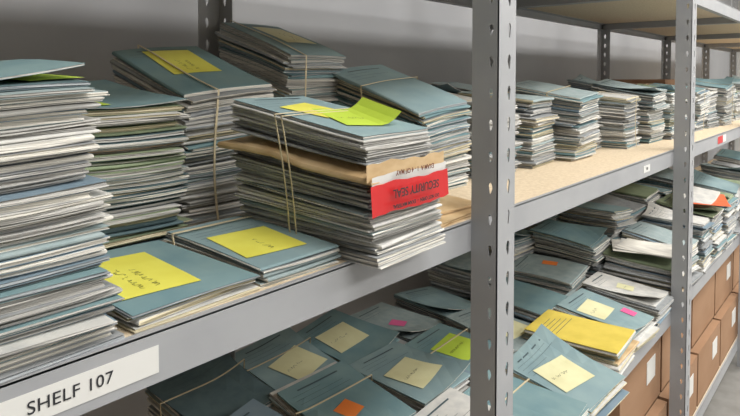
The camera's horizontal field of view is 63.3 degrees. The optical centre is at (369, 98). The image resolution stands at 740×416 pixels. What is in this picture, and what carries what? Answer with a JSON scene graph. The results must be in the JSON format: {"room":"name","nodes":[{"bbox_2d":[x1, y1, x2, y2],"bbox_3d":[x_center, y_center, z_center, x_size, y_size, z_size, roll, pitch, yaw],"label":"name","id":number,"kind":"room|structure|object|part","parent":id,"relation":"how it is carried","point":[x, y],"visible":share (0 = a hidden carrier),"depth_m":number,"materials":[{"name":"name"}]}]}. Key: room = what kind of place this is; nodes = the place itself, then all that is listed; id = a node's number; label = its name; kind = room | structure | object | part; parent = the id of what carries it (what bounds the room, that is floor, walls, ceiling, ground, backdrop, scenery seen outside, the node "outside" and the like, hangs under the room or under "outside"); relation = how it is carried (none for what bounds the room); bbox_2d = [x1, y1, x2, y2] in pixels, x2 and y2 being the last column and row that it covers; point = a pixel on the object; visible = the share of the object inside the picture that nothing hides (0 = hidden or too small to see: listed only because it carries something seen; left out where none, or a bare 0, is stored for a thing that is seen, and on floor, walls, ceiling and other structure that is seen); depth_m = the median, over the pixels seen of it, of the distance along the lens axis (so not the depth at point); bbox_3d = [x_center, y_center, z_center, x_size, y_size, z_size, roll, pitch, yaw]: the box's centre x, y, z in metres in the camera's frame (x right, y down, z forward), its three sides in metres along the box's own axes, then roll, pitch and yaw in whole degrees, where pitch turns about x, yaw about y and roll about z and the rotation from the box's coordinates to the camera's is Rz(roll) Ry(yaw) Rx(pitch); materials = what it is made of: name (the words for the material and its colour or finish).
{"room":"file storage room","nodes":[
{"label":"file storage room","id":0,"kind":"room"},
{"bbox_2d":[0,0,737,415],"bbox_3d":[0.831,-0.163,3.228,0.080,2.900,12.000,2,3,40],"label":"wall","id":1,"kind":"structure","parent":0,"point":[431,41],"depth_m":2.13,"materials":[{"name":"paint"}]},
{"bbox_2d":[703,351,739,415],"bbox_3d":[2.515,1.386,1.849,4.500,0.100,12.000,2,3,40],"label":"floor","id":2,"kind":"structure","parent":0,"point":[725,401],"depth_m":2.64,"materials":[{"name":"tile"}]},
{"bbox_2d":[0,0,739,415],"bbox_3d":[1.139,0.009,2.597,0.721,2.600,8.866,2,3,40],"label":"metal shelving unit","id":3,"kind":"object","parent":2,"relation":"on","point":[505,201],"visible":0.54,"depth_m":0.97,"materials":[{"name":"metal"}]},
{"bbox_2d":[0,59,124,384],"bbox_3d":[-0.370,0.088,0.520,0.254,0.249,0.213,2,3,40],"label":"booklets","id":4,"kind":"object","parent":3,"relation":"on","point":[55,296],"visible":1,"depth_m":0.49,"materials":[{"name":"white paper"}]},
{"bbox_2d":[0,345,158,415],"bbox_3d":[-0.247,0.241,0.488,0.001,0.026,0.165,2,3,40],"label":"label","id":5,"kind":"object","parent":3,"relation":"attached to","point":[55,398],"visible":1,"depth_m":0.50,"materials":[{"name":"white paper"}]},
{"bbox_2d":[81,80,191,250],"bbox_3d":[-0.395,0.087,0.838,0.254,0.230,0.207,2,3,40],"label":"booklets","id":6,"kind":"object","parent":3,"relation":"on","point":[138,156],"visible":0.38,"depth_m":0.79,"materials":[{"name":"white paper"}]},
{"bbox_2d":[100,240,260,333],"bbox_3d":[-0.249,0.197,0.659,0.211,0.023,0.163,2,3,39],"label":"booklets","id":7,"kind":"object","parent":3,"relation":"on","point":[161,282],"visible":0.68,"depth_m":0.62,"materials":[{"name":"blue paper"}]},
{"bbox_2d":[110,45,276,226],"bbox_3d":[-0.314,0.048,1.042,0.263,0.294,0.194,2,3,42],"label":"booklets","id":8,"kind":"object","parent":3,"relation":"on","point":[209,84],"visible":0.48,"depth_m":0.96,"materials":[{"name":"blue paper"}]},
{"bbox_2d":[145,353,274,415],"bbox_3d":[-0.321,0.633,1.240,0.264,0.152,0.209,2,3,42],"label":"booklets","id":9,"kind":"object","parent":3,"relation":"on","point":[220,386],"visible":0.86,"depth_m":1.24,"materials":[{"name":"blue paper"}]},
{"bbox_3d":[-0.350,0.052,1.366,0.049,2.600,0.058,2,3,40],"label":"post","id":10,"kind":"part","parent":3,"relation":"part of","materials":[{"name":"metal"}]},
{"bbox_3d":[-0.496,0.231,0.714,0.670,0.050,1.249,2,3,40],"label":"shelf frame","id":11,"kind":"part","parent":3,"relation":"part of","materials":[{"name":"metal"}]},
{"bbox_2d":[163,215,340,287],"bbox_3d":[-0.154,0.188,0.771,0.212,0.033,0.134,2,3,42],"label":"booklets","id":12,"kind":"object","parent":3,"relation":"on","point":[272,252],"visible":0.88,"depth_m":0.74,"materials":[{"name":"blue paper"}]},
{"bbox_2d":[230,399,282,415],"bbox_3d":[-0.175,0.653,1.043,0.245,0.124,0.202,1,2,33],"label":"booklets","id":13,"kind":"object","parent":3,"relation":"on","point":[253,407],"visible":1,"depth_m":1.14,"materials":[{"name":"blue paper"}]},
{"bbox_2d":[215,20,347,102],"bbox_3d":[-0.194,0.003,1.334,0.256,0.364,0.202,2,3,39],"label":"booklets","id":14,"kind":"object","parent":3,"relation":"on","point":[294,65],"visible":0.39,"depth_m":1.27,"materials":[{"name":"blue"}]},
{"bbox_2d":[235,327,337,389],"bbox_3d":[-0.196,0.641,1.407,0.265,0.124,0.217,2,3,41],"label":"booklets","id":15,"kind":"object","parent":3,"relation":"on","point":[279,359],"visible":0.44,"depth_m":1.41,"materials":[{"name":"blue paper"}]},
{"bbox_2d":[217,96,448,269],"bbox_3d":[-0.048,0.100,0.850,0.289,0.203,0.219,2,3,39],"label":"bundle","id":16,"kind":"object","parent":3,"relation":"on","point":[354,179],"visible":0.98,"depth_m":0.78,"materials":[{"name":"blue"}]},
{"bbox_2d":[268,360,415,415],"bbox_3d":[-0.056,0.648,1.206,0.208,0.124,0.258,-2,3,-43],"label":"booklets","id":17,"kind":"object","parent":3,"relation":"on","point":[335,389],"visible":0.97,"depth_m":1.22,"materials":[{"name":"blue paper"}]},
{"bbox_2d":[297,309,407,364],"bbox_3d":[-0.066,0.647,1.559,0.269,0.100,0.224,1,2,35],"label":"booklets","id":18,"kind":"object","parent":3,"relation":"on","point":[339,335],"visible":0.56,"depth_m":1.56,"materials":[{"name":"blue paper"}]},
{"bbox_2d":[350,302,443,341],"bbox_3d":[0.073,0.650,1.725,0.246,0.083,0.198,1,2,33],"label":"booklets","id":19,"kind":"object","parent":3,"relation":"on","point":[410,325],"visible":0.43,"depth_m":1.72,"materials":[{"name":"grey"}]},
{"bbox_2d":[331,64,471,189],"bbox_3d":[0.065,0.053,1.310,0.267,0.264,0.210,2,3,40],"label":"booklets","id":20,"kind":"object","parent":3,"relation":"on","point":[444,114],"visible":0.54,"depth_m":1.26,"materials":[{"name":"blue paper"}]},
{"bbox_2d":[349,341,469,412],"bbox_3d":[0.084,0.646,1.362,0.253,0.116,0.206,2,3,41],"label":"booklets","id":21,"kind":"object","parent":3,"relation":"on","point":[416,377],"visible":0.65,"depth_m":1.34,"materials":[{"name":"blue paper"}]},
{"bbox_2d":[393,286,470,324],"bbox_3d":[0.209,0.646,1.894,0.199,0.080,0.255,-2,3,-43],"label":"booklets","id":22,"kind":"object","parent":3,"relation":"on","point":[429,301],"visible":0.58,"depth_m":1.87,"materials":[{"name":"blue paper"}]},
{"bbox_2d":[436,83,462,93],"bbox_3d":[0.202,0.059,1.835,0.192,0.217,0.246,-2,3,-44],"label":"booklets","id":23,"kind":"object","parent":3,"relation":"on","point":[447,87],"visible":0.02,"depth_m":1.74,"materials":[{"name":"blue paper"}]},
{"bbox_2d":[414,387,490,415],"bbox_3d":[0.186,0.652,1.119,0.244,0.122,0.209,2,3,41],"label":"booklets","id":24,"kind":"object","parent":3,"relation":"on","point":[452,402],"visible":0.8,"depth_m":1.20,"materials":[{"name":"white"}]},
{"bbox_2d":[435,195,470,227],"bbox_3d":[0.087,0.184,1.035,0.183,0.023,0.180,2,3,40],"label":"shelf board","id":25,"kind":"object","parent":3,"relation":"on","point":[454,209],"visible":0.26,"depth_m":1.00,"materials":[{"name":"beige wood"}]},
{"bbox_2d":[404,323,513,386],"bbox_3d":[0.223,0.660,1.521,0.247,0.077,0.206,2,3,39],"label":"booklets","id":26,"kind":"object","parent":3,"relation":"on","point":[443,340],"visible":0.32,"depth_m":1.54,"materials":[{"name":"blue paper"}]},
{"bbox_2d":[432,82,492,90],"bbox_3d":[0.346,0.052,1.992,0.250,0.218,0.206,2,3,39],"label":"booklets","id":27,"kind":"object","parent":3,"relation":"on","point":[460,86],"visible":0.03,"depth_m":1.97,"materials":[{"name":"blue"}]},
{"bbox_2d":[426,251,507,300],"bbox_3d":[0.347,0.608,2.066,0.271,0.142,0.205,1,2,36],"label":"booklets","id":28,"kind":"object","parent":3,"relation":"on","point":[452,276],"visible":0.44,"depth_m":2.02,"materials":[{"name":"blue"}]},
{"bbox_2d":[448,92,522,178],"bbox_3d":[0.227,0.081,1.490,0.252,0.198,0.208,2,3,40],"label":"booklets","id":29,"kind":"object","parent":3,"relation":"on","point":[468,99],"visible":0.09,"depth_m":1.45,"materials":[{"name":"blue"}]},
{"bbox_2d":[445,307,530,353],"bbox_3d":[0.357,0.655,1.701,0.238,0.075,0.199,2,3,43],"label":"booklets","id":30,"kind":"object","parent":3,"relation":"on","point":[461,320],"visible":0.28,"depth_m":1.69,"materials":[{"name":"blue paper"}]},
{"bbox_3d":[0.460,0.019,2.317,0.049,2.600,0.058,2,3,40],"label":"post","id":31,"kind":"part","parent":3,"relation":"part of","materials":[{"name":"metal"}]},
{"bbox_3d":[0.201,0.066,0.974,0.047,2.600,0.058,2,3,40],"label":"post","id":32,"kind":"part","parent":3,"relation":"part of","materials":[{"name":"metal"}]},
{"bbox_2d":[457,91,559,168],"bbox_3d":[0.372,0.076,1.657,0.258,0.195,0.211,1,2,35],"label":"booklets","id":33,"kind":"object","parent":3,"relation":"on","point":[534,111],"visible":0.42,"depth_m":1.56,"materials":[{"name":"blue"}]},
{"bbox_2d":[488,229,538,261],"bbox_3d":[0.470,0.566,2.229,0.257,0.215,0.225,2,3,45],"label":"booklets","id":34,"kind":"object","parent":3,"relation":"on","point":[523,243],"visible":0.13,"depth_m":2.15,"materials":[{"name":"blue"}]},
{"bbox_3d":[0.314,-0.343,1.647,0.670,0.050,1.247,2,3,40],"label":"shelf frame","id":35,"kind":"part","parent":3,"relation":"part of","materials":[{"name":"metal"}]},
{"bbox_2d":[463,370,589,415],"bbox_3d":[0.323,0.669,1.278,0.235,0.077,0.206,2,3,39],"label":"booklets","id":36,"kind":"object","parent":3,"relation":"on","point":[529,399],"visible":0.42,"depth_m":1.28,"materials":[{"name":"blue paper"}]},
{"bbox_2d":[506,277,567,322],"bbox_3d":[0.473,0.643,1.876,0.244,0.087,0.192,2,3,42],"label":"booklets","id":37,"kind":"object","parent":3,"relation":"on","point":[530,301],"visible":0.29,"depth_m":1.83,"materials":[{"name":"blue paper"}]},
{"bbox_2d":[524,214,560,253],"bbox_3d":[0.607,0.519,2.385,0.213,0.298,0.254,-2,3,-45],"label":"booklets","id":38,"kind":"object","parent":3,"relation":"on","point":[555,217],"visible":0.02,"depth_m":2.29,"materials":[{"name":"blue"}]},
{"bbox_2d":[514,253,589,294],"bbox_3d":[0.598,0.619,2.042,0.258,0.122,0.201,2,3,38],"label":"booklets","id":39,"kind":"object","parent":3,"relation":"on","point":[561,276],"visible":0.55,"depth_m":2.00,"materials":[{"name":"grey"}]},
{"bbox_2d":[508,80,602,160],"bbox_3d":[0.539,0.057,1.783,0.256,0.225,0.206,2,3,38],"label":"booklets","id":40,"kind":"object","parent":3,"relation":"on","point":[575,133],"visible":0.48,"depth_m":1.69,"materials":[{"name":"blue"}]},
{"bbox_2d":[505,324,629,415],"bbox_3d":[0.460,0.646,1.422,0.249,0.112,0.194,2,3,45],"label":"booklets","id":41,"kind":"object","parent":3,"relation":"on","point":[549,363],"visible":0.76,"depth_m":1.41,"materials":[{"name":"blue paper"}]},
{"bbox_2d":[530,219,610,287],"bbox_3d":[0.737,0.570,2.195,0.258,0.211,0.236,2,3,39],"label":"booklets","id":42,"kind":"object","parent":3,"relation":"on","point":[582,244],"visible":0.66,"depth_m":2.13,"materials":[{"name":"blue paper"}]},
{"bbox_3d":[0.314,0.197,1.666,0.670,0.050,1.247,2,3,40],"label":"shelf frame","id":43,"kind":"part","parent":3,"relation":"part of","materials":[{"name":"metal"}]},
{"bbox_2d":[523,309,638,374],"bbox_3d":[0.565,0.657,1.616,0.260,0.078,0.205,2,3,37],"label":"booklets","id":44,"kind":"object","parent":3,"relation":"on","point":[613,347],"visible":0.59,"depth_m":1.58,"materials":[{"name":"yellow paper"}]},
{"bbox_2d":[567,74,596,90],"bbox_3d":[1.098,0.005,2.880,0.251,0.252,0.210,2,3,41],"label":"booklets","id":45,"kind":"object","parent":3,"relation":"on","point":[584,82],"visible":0.09,"depth_m":2.87,"materials":[{"name":"blue paper"}]},
{"bbox_2d":[559,201,636,245],"bbox_3d":[0.882,0.539,2.353,0.259,0.260,0.213,2,3,44],"label":"booklets","id":46,"kind":"object","parent":3,"relation":"on","point":[615,219],"visible":0.3,"depth_m":2.29,"materials":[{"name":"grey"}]},
{"bbox_2d":[594,103,602,149],"bbox_3d":[0.625,0.066,1.983,0.252,0.192,0.212,1,2,36],"label":"booklets","id":47,"kind":"object","parent":3,"relation":"on","point":[599,140],"visible":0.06,"depth_m":1.96,"materials":[{"name":"blue"}]},
{"bbox_3d":[1.269,-0.014,3.268,0.049,2.600,0.058,2,3,40],"label":"post","id":48,"kind":"part","parent":3,"relation":"part of","materials":[{"name":"metal"}]},
{"bbox_2d":[553,288,659,352],"bbox_3d":[0.695,0.648,1.779,0.262,0.084,0.194,2,3,44],"label":"booklets","id":49,"kind":"object","parent":3,"relation":"on","point":[583,303],"visible":0.7,"depth_m":1.76,"materials":[{"name":"blue paper"}]},
{"bbox_2d":[589,194,646,221],"bbox_3d":[1.017,0.535,2.523,0.263,0.258,0.222,2,3,45],"label":"booklets","id":50,"kind":"object","parent":3,"relation":"on","point":[637,208],"visible":0.09,"depth_m":2.52,"materials":[{"name":"blue"}]},
{"bbox_2d":[597,91,641,148],"bbox_3d":[0.793,0.065,2.084,0.254,0.187,0.211,2,3,37],"label":"booklets","id":51,"kind":"object","parent":3,"relation":"on","point":[618,120],"visible":0.44,"depth_m":1.98,"materials":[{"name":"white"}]},
{"bbox_2d":[581,271,673,326],"bbox_3d":[0.826,0.636,1.928,0.248,0.097,0.192,2,3,39],"label":"booklets","id":52,"kind":"object","parent":3,"relation":"on","point":[655,302],"visible":0.72,"depth_m":1.88,"materials":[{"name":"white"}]},
{"bbox_3d":[1.123,-0.377,2.598,0.670,0.050,1.248,2,3,40],"label":"shelf frame","id":53,"kind":"part","parent":3,"relation":"part of","materials":[{"name":"metal"}]},
{"bbox_2d":[590,79,669,143],"bbox_3d":[0.960,0.039,2.236,0.249,0.228,0.205,2,3,41],"label":"booklets","id":54,"kind":"object","parent":3,"relation":"on","point":[651,126],"visible":0.55,"depth_m":2.15,"materials":[{"name":"blue"}]},
{"bbox_2d":[607,183,659,218],"bbox_3d":[1.157,0.506,2.686,0.267,0.304,0.223,2,3,42],"label":"booklets","id":55,"kind":"object","parent":3,"relation":"on","point":[637,193],"visible":0.19,"depth_m":2.61,"materials":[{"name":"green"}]},
{"bbox_2d":[611,79,674,84],"bbox_3d":[1.538,0.002,3.354,0.280,0.224,0.301,2,3,40],"label":"cardboard box","id":56,"kind":"object","parent":3,"relation":"on","point":[663,81],"visible":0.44,"depth_m":3.24,"materials":[{"name":"cardboard"}]},
{"bbox_2d":[603,244,683,305],"bbox_3d":[0.953,0.600,2.094,0.249,0.158,0.202,1,2,36],"label":"booklets","id":57,"kind":"object","parent":3,"relation":"on","point":[648,270],"visible":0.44,"depth_m":2.04,"materials":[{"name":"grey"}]},
{"bbox_2d":[612,238,684,258],"bbox_3d":[0.967,0.517,2.080,0.258,0.008,0.203,1,2,29],"label":"paper sheets","id":58,"kind":"object","parent":57,"relation":"on","point":[663,250],"visible":0.65,"depth_m":2.08,"materials":[{"name":"white paper"}]},
{"bbox_3d":[0.314,0.717,1.684,0.670,0.050,1.247,2,3,40],"label":"shelf frame","id":59,"kind":"part","parent":3,"relation":"part of","materials":[{"name":"metal"}]},
{"bbox_2d":[644,164,649,172],"bbox_3d":[0.786,0.198,1.702,0.001,0.020,0.060,2,3,40],"label":"label","id":60,"kind":"object","parent":3,"relation":"attached to","point":[647,167],"visible":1,"depth_m":1.70,"materials":[{"name":"white paper"}]},
{"bbox_2d":[629,83,674,139],"bbox_3d":[1.091,0.039,2.373,0.249,0.219,0.201,2,3,37],"label":"booklets","id":61,"kind":"object","parent":3,"relation":"on","point":[668,113],"visible":0.1,"depth_m":2.25,"materials":[{"name":"blue"}]},
{"bbox_2d":[633,182,672,198],"bbox_3d":[1.297,0.523,2.861,0.260,0.258,0.231,2,3,39],"label":"booklets","id":62,"kind":"object","parent":3,"relation":"on","point":[663,192],"visible":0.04,"depth_m":2.78,"materials":[{"name":"blue"}]},
{"bbox_2d":[635,168,672,190],"bbox_3d":[1.437,0.475,3.042,0.268,0.341,0.227,1,2,35],"label":"booklets","id":63,"kind":"object","parent":3,"relation":"on","point":[663,178],"visible":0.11,"depth_m":2.96,"materials":[{"name":"blue"}]},
{"bbox_2d":[645,399,666,415],"bbox_3d":[0.682,1.098,1.953,0.420,0.209,0.411,2,3,40],"label":"cardboard box","id":64,"kind":"object","parent":3,"relation":"on","point":[659,408],"visible":0.13,"depth_m":1.94,"materials":[{"name":"brown cardboard"}]},
{"bbox_2d":[608,337,660,415],"bbox_3d":[0.679,0.888,1.988,0.422,0.209,0.411,2,3,40],"label":"cardboard box","id":65,"kind":"object","parent":64,"relation":"on","point":[643,382],"visible":0.19,"depth_m":1.86,"materials":[{"name":"brown cardboard"}]},
{"bbox_2d":[621,221,702,287],"bbox_3d":[1.099,0.583,2.262,0.250,0.180,0.216,2,3,44],"label":"booklets","id":66,"kind":"object","parent":3,"relation":"on","point":[642,231],"visible":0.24,"depth_m":2.25,"materials":[{"name":"blue"}]},
{"bbox_3d":[2.079,-0.047,4.220,0.049,2.600,0.058,2,3,40],"label":"post","id":67,"kind":"part","parent":3,"relation":"part of","materials":[{"name":"metal"}]},
{"bbox_2d":[637,84,697,135],"bbox_3d":[1.235,0.039,2.541,0.262,0.208,0.199,2,3,39],"label":"booklets","id":68,"kind":"object","parent":3,"relation":"on","point":[686,101],"visible":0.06,"depth_m":2.52,"materials":[{"name":"blue"}]},
{"bbox_3d":[1.933,-0.410,3.550,0.670,0.050,1.248,2,3,40],"label":"shelf frame","id":69,"kind":"part","parent":3,"relation":"part of","materials":[{"name":"metal"}]},
{"bbox_2d":[657,354,696,415],"bbox_3d":[0.961,1.087,2.280,0.422,0.209,0.411,2,3,40],"label":"cardboard box","id":70,"kind":"object","parent":3,"relation":"on","point":[664,395],"visible":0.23,"depth_m":2.24,"materials":[{"name":"brown cardboard"}]},
{"bbox_2d":[660,301,691,391],"bbox_3d":[0.958,0.876,2.316,0.420,0.209,0.411,2,3,40],"label":"cardboard box","id":71,"kind":"object","parent":70,"relation":"on","point":[665,338],"visible":0.09,"depth_m":2.06,"materials":[{"name":"brown cardboard"}]},
{"bbox_2d":[641,201,714,273],"bbox_3d":[1.242,0.552,2.430,0.254,0.230,0.224,2,3,38],"label":"booklets","id":72,"kind":"object","parent":3,"relation":"on","point":[657,215],"visible":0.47,"depth_m":2.37,"materials":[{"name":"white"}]},
{"bbox_2d":[646,83,709,131],"bbox_3d":[1.379,0.032,2.717,0.258,0.209,0.205,2,3,40],"label":"booklets","id":73,"kind":"object","parent":3,"relation":"on","point":[701,105],"visible":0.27,"depth_m":2.63,"materials":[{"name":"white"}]},
{"bbox_3d":[1.010,0.033,1.925,0.047,2.600,0.058,2,3,40],"label":"post","id":74,"kind":"part","parent":3,"relation":"part of","materials":[{"name":"metal"}]},
{"bbox_2d":[656,194,726,261],"bbox_3d":[1.378,0.548,2.587,0.263,0.226,0.227,2,3,42],"label":"booklets","id":75,"kind":"object","parent":3,"relation":"on","point":[713,213],"visible":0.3,"depth_m":2.52,"materials":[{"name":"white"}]},
{"bbox_2d":[683,186,731,206],"bbox_3d":[1.423,0.410,2.558,0.215,0.044,0.227,1,2,35],"label":"folder","id":76,"kind":"object","parent":75,"relation":"on","point":[702,196],"visible":0.7,"depth_m":2.56,"materials":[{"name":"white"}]},
{"bbox_3d":[2.743,-0.443,4.502,0.670,0.050,1.248,2,3,40],"label":"shelf frame","id":77,"kind":"part","parent":3,"relation":"part of","materials":[{"name":"metal"}]},
{"bbox_2d":[671,192,737,249],"bbox_3d":[1.515,0.538,2.746,0.266,0.236,0.207,2,3,42],"label":"booklets","id":78,"kind":"object","parent":3,"relation":"on","point":[728,226],"visible":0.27,"depth_m":2.65,"materials":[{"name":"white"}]},
{"bbox_2d":[690,319,719,406],"bbox_3d":[1.240,1.075,2.607,0.422,0.209,0.411,2,3,40],"label":"cardboard box","id":79,"kind":"object","parent":3,"relation":"on","point":[707,347],"visible":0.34,"depth_m":2.45,"materials":[{"name":"brown cardboard"}]},
{"bbox_2d":[691,273,714,347],"bbox_3d":[1.236,0.865,2.643,0.420,0.209,0.411,2,3,40],"label":"cardboard box","id":80,"kind":"object","parent":79,"relation":"on","point":[702,308],"visible":0.16,"depth_m":2.48,"materials":[{"name":"brown cardboard"}]},
{"bbox_3d":[2.889,-0.081,5.172,0.049,2.600,0.058,2,3,40],"label":"post","id":81,"kind":"part","parent":3,"relation":"part of","materials":[{"name":"metal"}]},
{"bbox_3d":[1.123,0.164,2.617,0.670,0.050,1.248,2,3,40],"label":"shelf frame","id":82,"kind":"part","parent":3,"relation":"part of","materials":[{"name":"metal"}]},
{"bbox_2d":[700,88,719,128],"bbox_3d":[1.518,0.037,2.877,0.248,0.188,0.206,2,3,44],"label":"booklets","id":83,"kind":"object","parent":3,"relation":"on","point":[711,122],"visible":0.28,"depth_m":2.81,"materials":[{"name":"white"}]},
{"bbox_2d":[685,77,735,125],"bbox_3d":[1.681,0.005,3.022,0.256,0.241,0.204,2,3,41],"label":"booklets","id":84,"kind":"object","parent":3,"relation":"on","point":[724,87],"visible":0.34,"depth_m":2.94,"materials":[{"name":"blue"}]},
{"bbox_3d":[1.123,0.684,2.635,0.670,0.050,1.248,2,3,40],"label":"shelf frame","id":85,"kind":"part","parent":3,"relation":"part of","materials":[{"name":"metal"}]},
{"bbox_2d":[684,169,739,238],"bbox_3d":[1.653,0.500,2.918,0.270,0.300,0.232,2,3,39],"label":"booklets","id":86,"kind":"object","parent":3,"relation":"on","point":[702,180],"visible":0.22,"depth_m":2.88,"materials":[{"name":"blue"}]},
{"bbox_3d":[1.123,1.202,2.654,0.670,0.050,1.248,2,3,40],"label":"shelf frame","id":87,"kind":"part","parent":3,"relation":"part of","materials":[{"name":"metal"}]},
{"bbox_2d":[699,163,739,180],"bbox_3d":[1.932,0.491,3.265,0.258,0.292,0.207,2,3,39],"label":"booklets","id":88,"kind":"object","parent":3,"relation":"on","point":[710,169],"visible":0.17,"depth_m":3.21,"materials":[{"name":"blue"}]},
{"bbox_2d":[718,134,725,143],"bbox_3d":[1.472,0.168,2.510,0.001,0.030,0.170,2,3,40],"label":"label","id":89,"kind":"object","parent":3,"relation":"attached to","point":[722,138],"visible":1,"depth_m":2.50,"materials":[{"name":"white"}]},
{"bbox_3d":[3.553,-0.476,5.453,0.670,0.050,1.248,2,3,40],"label":"shelf frame","id":90,"kind":"part","parent":3,"relation":"part of","materials":[{"name":"metal"}]},
{"bbox_2d":[713,293,737,365],"bbox_3d":[1.519,1.064,2.935,0.422,0.209,0.411,2,3,40],"label":"cardboard box","id":91,"kind":"object","parent":3,"relation":"on","point":[727,314],"visible":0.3,"depth_m":2.78,"materials":[{"name":"brown cardboard"}]},
{"bbox_2d":[714,252,732,314],"bbox_3d":[1.515,0.854,2.970,0.422,0.209,0.411,2,3,40],"label":"cardboard box","id":92,"kind":"object","parent":91,"relation":"on","point":[723,275],"visible":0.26,"depth_m":2.81,"materials":[{"name":"brown cardboard"}]},
{"bbox_2d":[711,160,739,167],"bbox_3d":[2.082,0.497,3.441,0.273,0.269,0.212,1,2,35],"label":"booklets","id":93,"kind":"object","parent":3,"relation":"on","point":[714,162],"visible":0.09,"depth_m":3.43,"materials":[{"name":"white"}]},
{"bbox_2d":[713,149,739,164],"bbox_3d":[2.232,0.470,3.616,0.272,0.310,0.218,2,3,43],"label":"booklets","id":94,"kind":"object","parent":3,"relation":"on","point":[724,155],"visible":0.2,"depth_m":3.63,"materials":[{"name":"blue paper"}]},
{"bbox_2d":[717,177,739,222],"bbox_3d":[1.791,0.524,3.082,0.277,0.241,0.206,1,2,35],"label":"booklets","id":95,"kind":"object","parent":3,"relation":"on","point":[730,180],"visible":0.02,"depth_m":3.09,"materials":[{"name":"blue"}]},
{"bbox_3d":[3.699,-0.114,6.123,0.049,2.600,0.058,2,3,40],"label":"post","id":96,"kind":"part","parent":3,"relation":"part of","materials":[{"name":"metal"}]},
{"bbox_2d":[730,88,737,121],"bbox_3d":[1.803,0.022,3.209,0.208,0.195,0.252,-2,3,-45],"label":"booklets","id":97,"kind":"object","parent":3,"relation":"on","point":[734,89],"visible":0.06,"depth_m":3.17,"materials":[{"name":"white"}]},
{"bbox_2d":[731,282,738,333],"bbox_3d":[1.797,1.052,3.263,0.420,0.209,0.411,2,3,40],"label":"cardboard box","id":98,"kind":"object","parent":3,"relation":"on","point":[735,290],"visible":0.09,"depth_m":3.00,"materials":[{"name":"brown cardboard"}]},
{"bbox_2d":[732,244,739,289],"bbox_3d":[1.793,0.842,3.298,0.420,0.209,0.411,2,3,40],"label":"cardboard box","id":99,"kind":"object","parent":98,"relation":"on","point":[735,278],"visible":0.07,"depth_m":3.06,"materials":[{"name":"brown cardboard"}]},
{"bbox_2d":[732,90,739,120],"bbox_3d":[1.956,0.014,3.381,0.245,0.198,0.194,2,3,42],"label":"booklets","id":100,"kind":"object","parent":3,"relation":"on","point":[736,112],"visible":0.13,"depth_m":3.28,"materials":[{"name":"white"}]},
{"bbox_2d":[732,81,739,90],"bbox_3d":[2.119,-0.006,3.576,0.256,0.225,0.211,2,3,43],"label":"booklets","id":101,"kind":"object","parent":3,"relation":"on","point":[737,84],"visible":0.02,"depth_m":3.46,"materials":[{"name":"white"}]},
{"bbox_3d":[1.819,0.000,2.877,0.047,2.600,0.058,2,3,40],"label":"post","id":102,"kind":"part","parent":3,"relation":"part of","materials":[{"name":"metal"}]},
{"bbox_2d":[735,0,739,151],"bbox_3d":[6.434,-0.274,6.403,4.500,2.900,0.100,2,3,40],"label":"wall","id":103,"kind":"structure","parent":0,"point":[737,141],"depth_m":7.76,"materials":[{"name":"grey paint"}]}
]}

